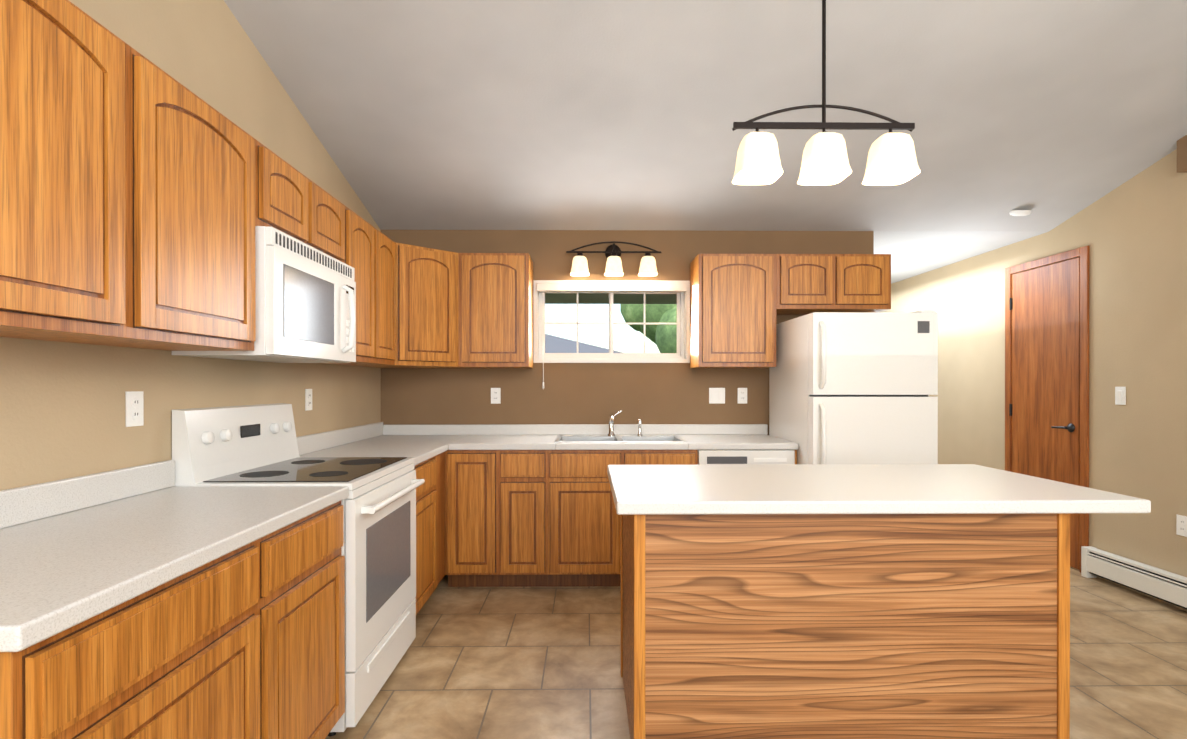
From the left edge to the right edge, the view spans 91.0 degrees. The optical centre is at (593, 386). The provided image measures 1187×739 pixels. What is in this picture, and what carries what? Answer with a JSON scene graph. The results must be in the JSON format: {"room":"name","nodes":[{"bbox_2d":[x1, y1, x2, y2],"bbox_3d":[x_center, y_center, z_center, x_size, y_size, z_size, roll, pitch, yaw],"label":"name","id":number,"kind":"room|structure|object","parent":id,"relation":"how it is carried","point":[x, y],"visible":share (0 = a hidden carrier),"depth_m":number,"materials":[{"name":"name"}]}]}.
{"room":"kitchen","nodes":[
{"label":"kitchen","id":0,"kind":"room"},
{"bbox_2d":[0,0,380,490],"bbox_3d":[-1.577,-0.706,1.261,0.150,3.962,6.200,0,0,-1],"label":"wall","id":1,"kind":"structure","parent":0,"point":[62,410],"depth_m":2.08,"materials":[{"name":"beige paint"}]},
{"bbox_2d":[0,0,143,343],"bbox_3d":[-1.341,-0.504,1.193,0.317,0.760,0.617,0,0,-1],"label":"upper cabinet","id":2,"kind":"object","parent":1,"relation":"attached to","point":[141,197],"depth_m":1.33,"materials":[{"name":"brown wood"}]},
{"bbox_2d":[125,391,143,426],"bbox_3d":[-1.504,0.074,1.914,0.008,0.114,0.070,0,0,-1],"label":"electrical outlet","id":3,"kind":"object","parent":1,"relation":"attached to","point":[134,408],"visible":1,"depth_m":1.91,"materials":[{"name":"white plastic"}]},
{"bbox_2d":[93,57,267,350],"bbox_3d":[-1.348,-0.506,1.792,0.317,0.760,0.581,0,0,-1],"label":"upper cabinet","id":4,"kind":"object","parent":1,"relation":"attached to","point":[206,178],"depth_m":1.76,"materials":[{"name":"brown wood"}]},
{"bbox_2d":[268,149,347,264],"bbox_3d":[-1.356,-0.732,2.464,0.317,0.310,0.764,0,0,-1],"label":"upper cabinet","id":5,"kind":"object","parent":1,"relation":"attached to","point":[298,208],"depth_m":2.42,"materials":[{"name":"brown wood"}]},
{"bbox_2d":[172,226,355,362],"bbox_3d":[-1.306,-0.343,2.466,0.415,0.462,0.758,0,0,-1],"label":"over-the-range microwave","id":6,"kind":"object","parent":5,"relation":"attached to","point":[305,303],"visible":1,"depth_m":2.29,"materials":[{"name":"white glass"}]},
{"bbox_2d":[305,389,311,410],"bbox_3d":[-1.518,0.071,3.114,0.008,0.114,0.070,0,0,-1],"label":"electrical outlet","id":7,"kind":"object","parent":1,"relation":"attached to","point":[308,399],"visible":1,"depth_m":3.10,"materials":[{"name":"white plastic"}]},
{"bbox_2d":[325,208,407,367],"bbox_3d":[-1.339,-0.509,3.250,0.369,0.760,0.808,0,0,-1],"label":"upper cabinet","id":8,"kind":"object","parent":1,"relation":"attached to","point":[379,263],"depth_m":3.30,"materials":[{"name":"brown wood"}]},
{"bbox_2d":[408,245,455,367],"bbox_3d":[-1.067,-0.510,3.753,0.330,0.760,0.290,0,0,-1],"label":"upper cabinet","id":9,"kind":"object","parent":1,"relation":"attached to","point":[431,272],"depth_m":3.76,"materials":[{"name":"brown wood"}]},
{"bbox_2d":[381,230,873,434],"bbox_3d":[0.252,0.043,4.310,3.580,2.450,0.150,0,0,-1],"label":"wall","id":10,"kind":"structure","parent":0,"point":[645,393],"depth_m":4.23,"materials":[{"name":"brown paint"}]},
{"bbox_2d":[456,253,532,367],"bbox_3d":[-0.699,-0.511,4.028,0.528,0.760,0.384,0,0,-1],"label":"upper cabinet","id":11,"kind":"object","parent":10,"relation":"attached to","point":[494,291],"depth_m":3.89,"materials":[{"name":"brown wood"}]},
{"bbox_2d":[491,388,500,403],"bbox_3d":[-0.707,0.069,4.217,0.070,0.114,0.008,0,0,-1],"label":"electrical outlet","id":12,"kind":"object","parent":10,"relation":"attached to","point":[495,395],"visible":1,"depth_m":4.22,"materials":[{"name":"white plastic"}]},
{"bbox_2d":[533,280,689,388],"bbox_3d":[0.132,-0.371,4.293,1.134,0.789,0.178,0,0,-1],"label":"window","id":13,"kind":"structure","parent":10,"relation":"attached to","point":[680,289],"depth_m":4.24,"materials":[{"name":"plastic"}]},
{"bbox_2d":[566,241,660,275],"bbox_3d":[0.144,-0.907,4.139,0.670,0.238,0.182,0,0,-1],"label":"sconce","id":14,"kind":"object","parent":10,"relation":"attached to","point":[613,252],"visible":1,"depth_m":4.08,"materials":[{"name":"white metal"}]},
{"bbox_2d":[709,388,724,403],"bbox_3d":[0.898,0.069,4.234,0.116,0.114,0.013,0,0,-1],"label":"double light switch","id":15,"kind":"object","parent":10,"relation":"attached to","point":[716,395],"visible":1,"depth_m":4.24,"materials":[{"name":"white plastic"}]},
{"bbox_2d":[690,254,781,367],"bbox_3d":[0.967,-0.511,4.071,0.525,0.760,0.337,0,0,-1],"label":"upper cabinet","id":16,"kind":"object","parent":10,"relation":"attached to","point":[739,303],"depth_m":3.91,"materials":[{"name":"brown wood"}]},
{"bbox_2d":[738,388,746,403],"bbox_3d":[1.083,0.069,4.239,0.070,0.114,0.008,0,0,-1],"label":"electrical outlet","id":17,"kind":"object","parent":10,"relation":"attached to","point":[742,395],"visible":1,"depth_m":4.24,"materials":[{"name":"white plastic"}]},
{"bbox_2d":[782,254,890,314],"bbox_3d":[1.617,-0.706,4.078,0.775,0.370,0.337,0,0,-1],"label":"upper cabinet","id":18,"kind":"object","parent":10,"relation":"attached to","point":[811,283],"depth_m":3.91,"materials":[{"name":"brown wood"}]},
{"bbox_2d":[224,0,1186,303],"bbox_3d":[0.911,-1.955,3.138,5.170,1.652,9.900,0,0,-1],"label":"ceiling","id":19,"kind":"structure","parent":0,"point":[527,114],"depth_m":2.99,"materials":[{"name":"paint"}]},
{"bbox_2d":[732,0,919,184],"bbox_3d":[0.877,-1.223,2.219,0.694,0.857,0.168,0,0,-1],"label":"pendant light","id":20,"kind":"object","parent":19,"relation":"hanging from","point":[892,159],"visible":1,"depth_m":2.21,"materials":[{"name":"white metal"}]},
{"bbox_2d":[1009,210,1031,215],"bbox_3d":[2.916,-1.186,3.985,0.124,0.057,0.123,0,0,-1],"label":"smoke detector","id":21,"kind":"object","parent":19,"relation":"attached to","point":[1020,212],"visible":0.96,"depth_m":3.94,"materials":[{"name":"white plastic"}]},
{"bbox_2d":[325,568,1186,738],"bbox_3d":[0.911,1.331,3.146,5.170,0.120,9.900,0,0,-1],"label":"floor","id":22,"kind":"structure","parent":0,"point":[509,663],"depth_m":2.62,"materials":[{"name":"beige tile"}]},
{"bbox_2d":[0,501,344,738],"bbox_3d":[-1.189,0.838,1.487,0.626,0.876,1.195,0,0,-1],"label":"base cabinet","id":23,"kind":"object","parent":22,"relation":"on","point":[247,641],"depth_m":1.35,"materials":[{"name":"brown wood"}]},
{"bbox_2d":[0,454,355,651],"bbox_3d":[-1.184,0.330,1.476,0.632,0.130,1.209,0,0,-1],"label":"countertop","id":24,"kind":"structure","parent":23,"relation":"on","point":[74,551],"depth_m":1.43,"materials":[{"name":"laminate"}]},
{"bbox_2d":[172,403,424,736],"bbox_3d":[-1.159,0.678,2.470,0.706,1.190,0.762,0,0,-1],"label":"electric range","id":25,"kind":"object","parent":22,"relation":"on","point":[249,445],"visible":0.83,"depth_m":2.31,"materials":[{"name":"white metal"}]},
{"bbox_2d":[413,454,439,614],"bbox_3d":[-1.208,0.834,3.113,0.626,0.876,0.513,0,0,-1],"label":"base cabinet","id":26,"kind":"object","parent":22,"relation":"on","point":[428,493],"depth_m":3.17,"materials":[{"name":"brown wood"}]},
{"bbox_2d":[296,426,451,465],"bbox_3d":[-1.205,0.326,3.215,0.632,0.130,0.713,0,0,-1],"label":"countertop","id":27,"kind":"structure","parent":26,"relation":"on","point":[422,443],"depth_m":3.48,"materials":[{"name":"laminate"}]},
{"bbox_2d":[440,452,444,580],"bbox_3d":[-1.216,0.832,3.759,0.626,0.876,0.915,0,0,-1],"label":"base cabinet","id":28,"kind":"object","parent":22,"relation":"on","point":[442,456],"depth_m":3.55,"materials":[{"name":"brown wood"}]},
{"bbox_2d":[361,410,797,449],"bbox_3d":[-0.132,0.347,3.906,2.794,0.356,0.642,0,0,-1],"label":"countertop","id":29,"kind":"structure","parent":28,"relation":"on","point":[611,436],"depth_m":4.06,"materials":[{"name":"laminate"}]},
{"bbox_2d":[445,450,512,586],"bbox_3d":[-0.724,0.832,3.909,0.396,0.876,0.626,0,0,-1],"label":"base cabinet","id":30,"kind":"object","parent":22,"relation":"on","point":[478,483],"depth_m":3.60,"materials":[{"name":"brown wood"}]},
{"bbox_2d":[513,449,564,586],"bbox_3d":[-0.441,0.832,3.912,0.441,0.876,0.626,0,0,-1],"label":"base cabinet","id":31,"kind":"object","parent":22,"relation":"on","point":[532,518],"depth_m":3.60,"materials":[{"name":"brown wood"}]},
{"bbox_2d":[561,461,684,586],"bbox_3d":[0.144,0.920,3.920,1.001,0.700,0.626,0,0,-1],"label":"base cabinet","id":32,"kind":"object","parent":22,"relation":"on","point":[590,521],"depth_m":3.61,"materials":[{"name":"brown wood"}]},
{"bbox_2d":[698,450,794,464],"bbox_3d":[0.946,0.833,3.920,0.596,0.872,0.630,0,0,-1],"label":"dishwasher","id":33,"kind":"object","parent":22,"relation":"on","point":[725,457],"visible":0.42,"depth_m":3.61,"materials":[{"name":"white plastic"}]},
{"bbox_2d":[769,310,937,463],"bbox_3d":[1.638,0.412,3.776,0.730,1.715,0.872,0,0,-1],"label":"fridge","id":34,"kind":"object","parent":22,"relation":"on","point":[852,387],"visible":0.52,"depth_m":3.40,"materials":[{"name":"white plastic"}]},
{"bbox_2d":[607,464,1150,738],"bbox_3d":[0.902,0.814,2.227,1.670,0.919,0.835,0,0,-1],"label":"kitchen island","id":35,"kind":"object","parent":22,"relation":"on","point":[844,601],"visible":1,"depth_m":1.86,"materials":[{"name":"laminate"}]},
{"bbox_2d":[881,149,1186,611],"bbox_3d":[3.421,-0.710,3.171,0.150,3.962,9.900,0,0,-1],"label":"wall","id":36,"kind":"structure","parent":0,"point":[1132,233],"depth_m":3.72,"materials":[{"name":"beige paint"}]},
{"bbox_2d":[1005,246,1089,571],"bbox_3d":[3.321,0.161,4.307,0.018,2.215,0.770,0,0,-1],"label":"door","id":37,"kind":"structure","parent":36,"relation":"attached to","point":[1046,352],"depth_m":4.24,"materials":[{"name":"brown wood"}]},
{"bbox_2d":[1009,298,1074,431],"bbox_3d":[3.293,0.183,4.335,0.054,1.766,0.621,0,0,-1],"label":"door hardware","id":38,"kind":"object","parent":37,"relation":"attached to","point":[1070,427],"visible":0.81,"depth_m":4.13,"materials":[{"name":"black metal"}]},
{"bbox_2d":[1115,387,1125,404],"bbox_3d":[3.331,0.060,3.692,0.013,0.114,0.070,0,0,-1],"label":"light switch","id":39,"kind":"object","parent":36,"relation":"attached to","point":[1120,395],"visible":1,"depth_m":3.69,"materials":[{"name":"white plastic"}]},
{"bbox_2d":[1081,546,1186,609],"bbox_3d":[3.322,1.175,2.034,0.070,0.198,3.744,0,0,-1],"label":"baseboard heater","id":40,"kind":"object","parent":36,"relation":"attached to","point":[1162,585],"visible":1,"depth_m":3.53,"materials":[{"name":"metal"}]},
{"bbox_2d":[1176,514,1186,536],"bbox_3d":[3.338,0.791,3.303,0.008,0.114,0.070,0,0,-1],"label":"electrical outlet","id":41,"kind":"object","parent":36,"relation":"attached to","point":[1181,526],"visible":1,"depth_m":3.31,"materials":[{"name":"white plastic"}]},
{"bbox_2d":[1177,135,1186,172],"bbox_3d":[3.312,-1.294,2.998,0.068,0.190,0.560,0,0,-1],"label":"air vent","id":42,"kind":"object","parent":36,"relation":"in","point":[1182,155],"visible":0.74,"depth_m":3.25,"materials":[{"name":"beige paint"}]},
{"label":"outside","id":43,"kind":"structure","parent":0,"visible":0},
{"bbox_3d":[-0.368,1.265,34.433,80.000,0.100,51.000,0,0,-1],"label":"lawn","id":44,"kind":"structure","parent":43,"visible":0},
{"bbox_2d":[545,334,622,352],"bbox_3d":[-3.966,-0.549,25.885,11.400,3.570,8.800,0,0,-1],"label":"house","id":45,"kind":"structure","parent":44,"relation":"on","point":[554,344],"depth_m":23.14,"materials":[{"name":"white"}]},
{"bbox_2d":[620,304,676,352],"bbox_3d":[2.044,-1.359,13.947,2.771,5.248,2.908,0,0,-1],"label":"tree","id":46,"kind":"object","parent":44,"relation":"on","point":[663,338],"visible":0.08,"depth_m":13.09,"materials":[{"name":"green plant"}]}
]}

